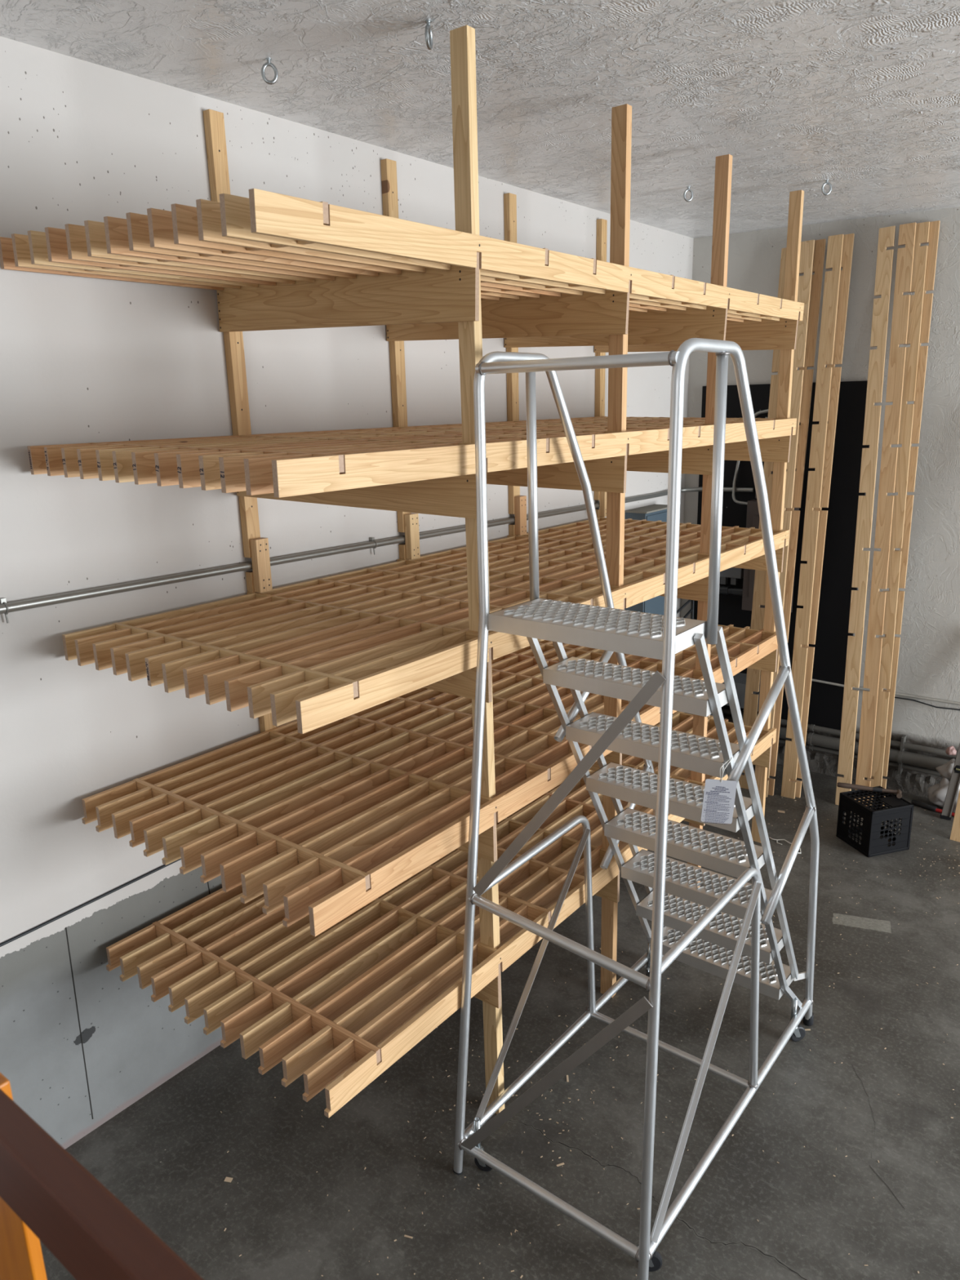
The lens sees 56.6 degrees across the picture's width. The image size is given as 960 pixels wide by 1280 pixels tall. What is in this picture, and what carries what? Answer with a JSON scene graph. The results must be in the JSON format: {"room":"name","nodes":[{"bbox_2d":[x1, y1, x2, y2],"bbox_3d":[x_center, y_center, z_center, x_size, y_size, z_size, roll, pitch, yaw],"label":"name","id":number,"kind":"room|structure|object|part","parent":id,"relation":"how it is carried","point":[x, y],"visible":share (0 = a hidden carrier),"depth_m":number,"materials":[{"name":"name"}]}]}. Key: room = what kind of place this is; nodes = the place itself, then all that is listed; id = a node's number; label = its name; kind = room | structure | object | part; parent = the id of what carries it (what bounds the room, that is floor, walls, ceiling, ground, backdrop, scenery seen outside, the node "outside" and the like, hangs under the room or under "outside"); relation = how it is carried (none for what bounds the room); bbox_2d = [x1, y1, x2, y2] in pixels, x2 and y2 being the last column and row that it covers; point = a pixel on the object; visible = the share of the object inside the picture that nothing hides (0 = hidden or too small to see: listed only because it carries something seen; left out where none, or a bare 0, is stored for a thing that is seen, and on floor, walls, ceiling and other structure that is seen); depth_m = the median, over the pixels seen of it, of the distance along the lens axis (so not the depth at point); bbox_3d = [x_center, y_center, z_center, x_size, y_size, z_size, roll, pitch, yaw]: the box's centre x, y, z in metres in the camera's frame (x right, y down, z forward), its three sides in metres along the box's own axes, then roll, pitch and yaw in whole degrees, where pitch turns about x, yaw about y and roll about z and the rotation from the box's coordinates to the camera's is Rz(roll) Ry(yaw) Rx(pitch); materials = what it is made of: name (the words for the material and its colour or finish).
{"room":"storage room","nodes":[
{"label":"storage room","id":0,"kind":"room"},
{"bbox_2d":[0,35,693,1149],"bbox_3d":[-1.154,-0.041,3.610,0.151,3.925,9.000,10,19,37],"label":"wall","id":1,"kind":"structure","parent":0,"point":[83,360],"depth_m":3.29,"materials":[{"name":"paint"}]},
{"bbox_2d":[0,857,181,946],"bbox_3d":[-1.131,0.857,3.716,0.011,0.056,8.300,10,19,37],"label":"cable","id":2,"kind":"object","parent":1,"relation":"attached to","point":[42,925],"visible":0.25,"depth_m":3.29,"materials":[{"name":"black plastic"}]},
{"bbox_2d":[0,486,754,622],"bbox_3d":[-0.885,-0.214,3.333,0.561,0.160,8.645,10,19,37],"label":"pipe","id":3,"kind":"object","parent":1,"relation":"attached to","point":[6,607],"visible":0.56,"depth_m":3.61,"materials":[{"name":"grey metal"}]},
{"bbox_2d":[624,504,666,615],"bbox_3d":[1.204,-0.506,6.352,0.172,0.866,0.450,10,19,37],"label":"upper cabinet","id":4,"kind":"object","parent":1,"relation":"attached to","point":[655,605],"visible":0.32,"depth_m":6.22,"materials":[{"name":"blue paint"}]},
{"bbox_3d":[1.194,-0.919,6.242,0.172,0.011,0.450,10,19,37],"label":"lid","id":5,"kind":"part","parent":4,"relation":"part of","materials":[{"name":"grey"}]},
{"bbox_3d":[1.266,-0.485,6.308,0.008,0.825,0.410,10,19,37],"label":"door","id":6,"kind":"part","parent":4,"relation":"part of","materials":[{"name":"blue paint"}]},
{"bbox_2d":[0,0,959,238],"bbox_3d":[2.608,-1.310,0.212,9.500,0.204,8.700,10,19,37],"label":"ceiling","id":7,"kind":"structure","parent":0,"point":[861,96],"depth_m":3.11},
{"bbox_2d":[261,57,278,84],"bbox_3d":[-0.684,-1.848,2.900,0.054,0.075,0.021,-6,15,-16],"label":"bolt","id":8,"kind":"object","parent":7,"relation":"attached to","point":[273,81],"visible":1,"depth_m":2.90,"materials":[{"name":"metal"}]},
{"bbox_2d":[424,19,432,50],"bbox_3d":[-0.150,-1.775,2.617,0.021,0.075,0.054,2,15,13],"label":"bolt","id":9,"kind":"object","parent":7,"relation":"attached to","point":[428,35],"visible":1,"depth_m":2.61,"materials":[{"name":"metal"}]},
{"bbox_2d":[683,186,693,201],"bbox_3d":[1.114,-2.384,4.768,0.054,0.075,0.021,-3,15,-5],"label":"bolt","id":10,"kind":"object","parent":7,"relation":"attached to","point":[687,187],"visible":1,"depth_m":4.76,"materials":[{"name":"metal"}]},
{"bbox_2d":[821,179,831,195],"bbox_3d":[1.805,-2.356,4.643,0.054,0.075,0.021,-1,15,3],"label":"bolt","id":11,"kind":"object","parent":7,"relation":"attached to","point":[827,182],"visible":1,"depth_m":4.64,"materials":[{"name":"metal"}]},
{"bbox_2d":[40,763,959,1279],"bbox_3d":[3.174,2.554,0.858,10.700,0.121,8.700,10,19,37],"label":"floor","id":12,"kind":"structure","parent":0,"point":[165,1157],"depth_m":3.41,"materials":[{"name":"concrete"}]},
{"bbox_2d":[0,1072,203,1279],"bbox_3d":[-0.290,1.478,1.132,2.600,1.982,0.150,10,19,37],"label":"stair handrail","id":13,"kind":"object","parent":12,"relation":"on","point":[46,1196],"visible":1,"depth_m":0.89,"materials":[{"name":"brown wood"}]},
{"bbox_2d":[0,25,804,1118],"bbox_3d":[0.152,-0.239,4.107,1.264,3.752,3.702,10,19,37],"label":"rack","id":14,"kind":"object","parent":12,"relation":"on","point":[335,835],"visible":0.8,"depth_m":3.23,"materials":[{"name":"brown wood"}]},
{"bbox_3d":[-0.929,-0.114,3.734,0.037,3.752,0.064,10,19,37],"label":"wall post","id":15,"kind":"part","parent":14,"relation":"part of","materials":[{"name":"brown wood"}]},
{"bbox_3d":[-0.362,-0.314,4.437,0.037,3.752,0.064,10,19,37],"label":"wall post","id":16,"kind":"part","parent":14,"relation":"part of","materials":[{"name":"brown wood"}]},
{"bbox_3d":[0.006,0.059,3.038,0.064,3.733,0.078,10,19,37],"label":"post","id":17,"kind":"part","parent":14,"relation":"part of","materials":[{"name":"brown wood"}]},
{"bbox_3d":[0.201,-0.513,5.135,0.037,3.752,0.064,10,19,37],"label":"wall post","id":18,"kind":"part","parent":14,"relation":"part of","materials":[{"name":"brown wood"}]},
{"bbox_3d":[0.778,-0.717,5.850,0.037,3.752,0.064,10,19,37],"label":"wall post","id":19,"kind":"part","parent":14,"relation":"part of","materials":[{"name":"brown wood"}]},
{"bbox_3d":[0.560,-0.138,3.725,0.064,3.733,0.038,10,19,37],"label":"post","id":20,"kind":"part","parent":14,"relation":"part of","materials":[{"name":"brown wood"}]},
{"bbox_3d":[1.124,-0.337,4.423,0.064,3.733,0.038,10,19,37],"label":"post","id":21,"kind":"part","parent":14,"relation":"part of","materials":[{"name":"brown wood"}]},
{"bbox_3d":[1.700,-0.540,5.138,0.064,3.733,0.038,10,19,37],"label":"post","id":22,"kind":"part","parent":14,"relation":"part of","materials":[{"name":"brown wood"}]},
{"bbox_2d":[220,788,959,1279],"bbox_3d":[1.434,1.789,3.651,3.997,0.006,5.698,10,19,37],"label":"wood shavings","id":23,"kind":"object","parent":12,"relation":"on","point":[227,1179],"visible":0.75,"depth_m":3.53,"materials":[{"name":"beige"}]},
{"bbox_2d":[453,337,819,1279],"bbox_3d":[0.665,0.447,3.242,0.791,2.856,1.593,10,19,37],"label":"ladder","id":24,"kind":"object","parent":12,"relation":"on","point":[609,628],"visible":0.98,"depth_m":2.98,"materials":[{"name":"metal"}]},
{"bbox_3d":[0.172,-0.477,2.918,0.031,0.822,0.046,10,19,37],"label":"rail post","id":25,"kind":"part","parent":24,"relation":"part of","materials":[{"name":"metal"}]},
{"bbox_3d":[0.233,1.230,3.446,0.031,0.987,0.824,10,19,37],"label":"knee rail","id":26,"kind":"part","parent":24,"relation":"part of","materials":[{"name":"metal"}]},
{"bbox_3d":[0.217,1.865,2.997,0.746,0.032,0.033,10,19,37],"label":"cross rail","id":27,"kind":"part","parent":24,"relation":"part of","materials":[{"name":"metal"}]},
{"bbox_3d":[0.406,1.649,3.796,0.033,0.032,1.533,10,19,38],"label":"rail","id":28,"kind":"part","parent":24,"relation":"part of","materials":[{"name":"metal"}]},
{"bbox_3d":[0.390,0.397,3.450,0.090,2.853,1.582,10,19,37],"label":"handrail frame","id":29,"kind":"part","parent":24,"relation":"part of","materials":[{"name":"metal"}]},
{"bbox_3d":[0.240,0.940,2.809,0.696,0.077,0.033,10,19,38],"label":"cross rail","id":30,"kind":"part","parent":24,"relation":"part of","materials":[{"name":"metal"}]},
{"bbox_3d":[0.246,-0.750,2.422,0.638,0.032,0.033,10,19,37],"label":"rail","id":31,"kind":"part","parent":24,"relation":"part of","materials":[{"name":"metal"}]},
{"bbox_3d":[0.764,1.672,3.659,0.730,0.029,0.030,10,19,37],"label":"cross rail","id":32,"kind":"part","parent":24,"relation":"part of","materials":[{"name":"metal"}]},
{"bbox_3d":[0.781,1.329,3.022,0.043,0.987,0.825,11,19,39],"label":"knee rail","id":33,"kind":"part","parent":24,"relation":"part of","materials":[{"name":"metal"}]},
{"bbox_3d":[0.672,-0.387,2.531,0.031,0.822,0.046,10,19,37],"label":"rail post","id":34,"kind":"part","parent":24,"relation":"part of","materials":[{"name":"metal"}]},
{"bbox_2d":[701,756,737,824],"bbox_3d":[0.781,0.472,2.850,0.150,0.228,0.072,-15,20,-41],"label":"tag","id":35,"kind":"object","parent":24,"relation":"hanging from","point":[719,795],"visible":0.99,"depth_m":2.84,"materials":[{"name":"white paper"}]},
{"bbox_3d":[0.934,0.495,3.029,0.090,2.853,1.582,10,19,37],"label":"handrail frame","id":36,"kind":"part","parent":24,"relation":"part of","materials":[{"name":"metal"}]},
{"bbox_3d":[0.981,1.753,3.352,0.033,0.032,1.533,10,19,37],"label":"rail","id":37,"kind":"part","parent":24,"relation":"part of","materials":[{"name":"metal"}]},
{"bbox_2d":[710,672,760,715],"bbox_3d":[1.956,0.608,6.779,0.500,0.660,0.292,10,19,37],"label":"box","id":38,"kind":"object","parent":12,"relation":"on","point":[740,679],"visible":0.04,"depth_m":6.60,"materials":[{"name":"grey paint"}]},
{"bbox_2d":[738,247,786,789],"bbox_3d":[1.972,-0.776,6.155,0.093,3.661,0.607,6,17,26],"label":"board","id":39,"kind":"object","parent":12,"relation":"on","point":[753,679],"visible":0.27,"depth_m":6.20,"materials":[{"name":"brown wood"}]},
{"bbox_2d":[769,837,800,853],"bbox_3d":[1.912,1.268,5.551,0.086,0.017,0.246,-10,17,-29],"label":"cable tie","id":40,"kind":"object","parent":12,"relation":"on","point":[770,837],"visible":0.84,"depth_m":5.57,"materials":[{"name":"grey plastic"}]},
{"bbox_2d":[765,240,814,796],"bbox_3d":[2.053,-0.758,6.039,0.093,3.682,0.635,6,16,25],"label":"board","id":41,"kind":"object","parent":12,"relation":"on","point":[806,253],"visible":0.34,"depth_m":5.92,"materials":[{"name":"brown wood"}]},
{"bbox_2d":[766,238,826,795],"bbox_3d":[2.112,-0.762,6.044,0.093,3.684,0.612,7,17,28],"label":"board","id":42,"kind":"object","parent":12,"relation":"on","point":[820,245],"visible":0.62,"depth_m":5.96,"materials":[{"name":"brown wood"}]},
{"bbox_2d":[781,234,844,799],"bbox_3d":[2.214,-0.749,5.965,0.093,3.694,0.553,6,16,25],"label":"board","id":43,"kind":"object","parent":12,"relation":"on","point":[835,242],"visible":0.95,"depth_m":5.92,"materials":[{"name":"brown wood"}]},
{"bbox_2d":[790,233,854,797],"bbox_3d":[2.269,-0.752,5.969,0.093,3.695,0.538,7,17,28],"label":"board","id":44,"kind":"object","parent":12,"relation":"on","point":[848,239],"visible":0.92,"depth_m":5.89,"materials":[{"name":"brown wood"}]},
{"bbox_2d":[835,226,895,804],"bbox_3d":[2.495,-0.716,5.798,0.092,3.703,0.498,4,16,19],"label":"board","id":45,"kind":"object","parent":12,"relation":"on","point":[886,234],"visible":0.99,"depth_m":5.76,"materials":[{"name":"brown wood"}]},
{"bbox_2d":[835,786,914,857],"bbox_3d":[2.438,1.118,5.515,0.303,0.300,0.293,-6,15,-16],"label":"crate","id":46,"kind":"object","parent":12,"relation":"on","point":[872,845],"visible":0.99,"depth_m":5.42,"materials":[{"name":"black plastic"}]},
{"bbox_2d":[836,782,902,798],"bbox_3d":[2.433,0.930,5.576,0.372,0.039,0.126,5,16,23],"label":"hammer","id":47,"kind":"object","parent":46,"relation":"on","point":[846,785],"visible":1,"depth_m":5.57,"materials":[{"name":"brown wood"}]},
{"bbox_3d":[2.428,0.929,5.577,0.361,0.033,0.033,5,16,23],"label":"handle","id":48,"kind":"part","parent":47,"relation":"part of","materials":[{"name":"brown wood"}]},
{"bbox_2d":[854,222,916,805],"bbox_3d":[2.598,-0.706,5.743,0.092,3.707,0.461,4,16,18],"label":"board","id":49,"kind":"object","parent":12,"relation":"on","point":[907,232],"visible":0.93,"depth_m":5.70,"materials":[{"name":"brown wood"}]},
{"bbox_2d":[866,221,929,805],"bbox_3d":[2.675,-0.708,5.740,0.092,3.708,0.446,4,16,19],"label":"board","id":50,"kind":"object","parent":12,"relation":"on","point":[922,235],"visible":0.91,"depth_m":5.69,"materials":[{"name":"brown wood"}]},
{"bbox_2d":[871,220,940,805],"bbox_3d":[2.722,-0.711,5.743,0.093,3.710,0.418,5,16,23],"label":"board","id":51,"kind":"object","parent":12,"relation":"on","point":[934,229],"visible":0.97,"depth_m":5.64,"materials":[{"name":"brown wood"}]},
{"bbox_2d":[911,799,955,816],"bbox_3d":[3.091,1.139,5.891,0.051,0.035,0.472,-15,20,-41],"label":"bar","id":52,"kind":"object","parent":12,"relation":"on","point":[913,802],"visible":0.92,"depth_m":5.97,"materials":[{"name":"black metal"}]},
{"bbox_2d":[927,758,959,812],"bbox_3d":[3.140,0.946,5.913,0.302,0.395,0.128,10,19,37],"label":"plastic bag","id":53,"kind":"object","parent":12,"relation":"on","point":[937,793],"visible":0.54,"depth_m":5.93,"materials":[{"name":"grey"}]},
{"bbox_2d":[945,745,956,755],"bbox_3d":[3.126,0.732,5.916,0.064,0.064,0.059,10,19,37],"label":"glove","id":54,"kind":"object","parent":53,"relation":"on","point":[951,750],"visible":1,"depth_m":5.90,"materials":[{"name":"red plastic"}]},
{"bbox_2d":[939,743,959,820],"bbox_3d":[3.163,0.558,5.763,0.358,1.235,0.066,-10,17,-30],"label":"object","id":55,"kind":"object","parent":12,"relation":"on","point":[954,782],"visible":1,"depth_m":5.82,"materials":[{"name":"grey metal"}]},
{"bbox_2d":[950,789,959,842],"bbox_3d":[3.179,-0.011,5.317,0.518,2.568,0.240,-13,19,-38],"label":"plank","id":56,"kind":"object","parent":12,"relation":"on","point":[955,833],"visible":1,"depth_m":5.54,"materials":[{"name":"brown wood"}]},
{"bbox_2d":[676,206,959,780],"bbox_3d":[5.368,-0.327,4.091,9.500,3.925,0.150,10,19,37],"label":"wall","id":57,"kind":"structure","parent":0,"point":[929,659],"depth_m":5.89,"materials":[{"name":"paint"}]},
{"bbox_2d":[693,380,869,729],"bbox_3d":[2.139,-0.603,6.499,1.195,2.435,0.026,10,19,37],"label":"backboard","id":58,"kind":"object","parent":57,"relation":"attached to","point":[826,700],"visible":0.14,"depth_m":6.31,"materials":[{"name":"paint"}]},
{"bbox_2d":[690,600,694,619],"bbox_3d":[1.666,-0.064,7.014,0.030,0.650,0.028,10,19,37],"label":"pipe","id":59,"kind":"object","parent":58,"relation":"attached to","point":[692,602],"visible":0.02,"depth_m":6.96,"materials":[{"name":"grey metal"}]},
{"bbox_2d":[676,600,691,613],"bbox_3d":[1.429,-0.035,6.826,0.568,0.512,0.061,-14,19,-39],"label":"cable","id":60,"kind":"object","parent":59,"relation":"attached to","point":[688,601],"visible":0.17,"depth_m":6.90,"materials":[{"name":"black plastic"}]},
{"bbox_2d":[682,608,692,617],"bbox_3d":[1.450,0.013,6.819,0.562,0.423,0.036,-15,20,-42],"label":"cable","id":61,"kind":"object","parent":59,"relation":"attached to","point":[691,610],"visible":0.07,"depth_m":6.92,"materials":[{"name":"black plastic"}]},
{"bbox_2d":[720,567,743,584],"bbox_3d":[1.877,-0.491,6.677,0.190,0.160,0.072,10,19,37],"label":"switch box","id":62,"kind":"object","parent":58,"relation":"attached to","point":[734,573],"visible":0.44,"depth_m":6.65,"materials":[{"name":"grey paint"}]},
{"bbox_2d":[742,499,799,612],"bbox_3d":[2.090,-0.598,6.435,0.335,0.800,0.128,10,19,37],"label":"electrical panel","id":63,"kind":"object","parent":58,"relation":"attached to","point":[753,513],"visible":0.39,"depth_m":6.49,"materials":[{"name":"grey metal"}]},
{"bbox_2d":[719,586,742,595],"bbox_3d":[1.642,-0.352,6.722,0.672,0.105,0.254,-1,15,2],"label":"pipe","id":64,"kind":"object","parent":63,"relation":"attached to","point":[726,590],"visible":0.26,"depth_m":6.65,"materials":[{"name":"grey metal"}]},
{"bbox_2d":[732,460,747,505],"bbox_3d":[1.901,-1.160,6.452,0.141,0.358,0.072,10,19,37],"label":"conduit","id":65,"kind":"object","parent":63,"relation":"attached to","point":[734,499],"visible":0.94,"depth_m":6.48,"materials":[{"name":"grey metal"}]},
{"bbox_2d":[754,408,768,417],"bbox_3d":[1.982,-1.483,6.328,0.288,0.332,0.024,10,19,37],"label":"conduit","id":66,"kind":"object","parent":65,"relation":"attached to","point":[762,411],"visible":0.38,"depth_m":6.29,"materials":[{"name":"grey metal"}]},
{"bbox_3d":[2.057,-0.586,6.394,0.235,0.600,0.008,10,19,37],"label":"door","id":67,"kind":"part","parent":63,"relation":"part of","materials":[{"name":"grey metal"}]},
{"bbox_2d":[684,712,950,769],"bbox_3d":[2.956,0.818,6.191,3.300,0.101,0.098,10,19,37],"label":"pipe","id":68,"kind":"object","parent":57,"relation":"attached to","point":[812,739],"visible":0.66,"depth_m":6.21,"materials":[{"name":"grey metal"}]},
{"bbox_2d":[721,707,956,758],"bbox_3d":[2.961,0.735,6.178,3.300,0.055,0.052,10,19,37],"label":"pipe","id":69,"kind":"object","parent":57,"relation":"attached to","point":[812,727],"visible":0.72,"depth_m":6.22,"materials":[{"name":"grey metal"}]},
{"bbox_2d":[776,745,940,797],"bbox_3d":[3.031,0.999,6.215,3.600,0.143,0.060,10,19,37],"label":"baseboard","id":70,"kind":"structure","parent":57,"relation":"attached to","point":[918,784],"depth_m":6.31,"materials":[{"name":"grey"}]},
{"bbox_2d":[778,738,941,776],"bbox_3d":[2.972,0.887,6.229,3.300,0.045,0.042,10,19,37],"label":"pipe","id":71,"kind":"object","parent":57,"relation":"attached to","point":[781,741],"visible":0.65,"depth_m":6.27,"materials":[{"name":"grey metal"}]},
{"bbox_2d":[811,679,959,705],"bbox_3d":[3.240,0.435,5.892,2.200,0.030,0.046,10,19,37],"label":"conduit","id":72,"kind":"object","parent":57,"relation":"attached to","point":[813,680],"visible":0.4,"depth_m":6.14,"materials":[{"name":"grey metal"}]},
{"bbox_2d":[894,697,959,710],"bbox_3d":[3.186,0.460,5.951,1.150,0.031,0.018,10,19,37],"label":"loose cable","id":73,"kind":"object","parent":72,"relation":"hanging from","point":[895,697],"visible":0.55,"depth_m":6.06,"materials":[{"name":"black plastic"}]},
{"bbox_2d":[897,734,906,774],"bbox_3d":[2.945,0.799,6.222,0.016,0.270,0.070,10,19,37],"label":"strut","id":74,"kind":"object","parent":57,"relation":"attached to","point":[904,737],"visible":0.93,"depth_m":6.20,"materials":[{"name":"grey paint"}]}
]}

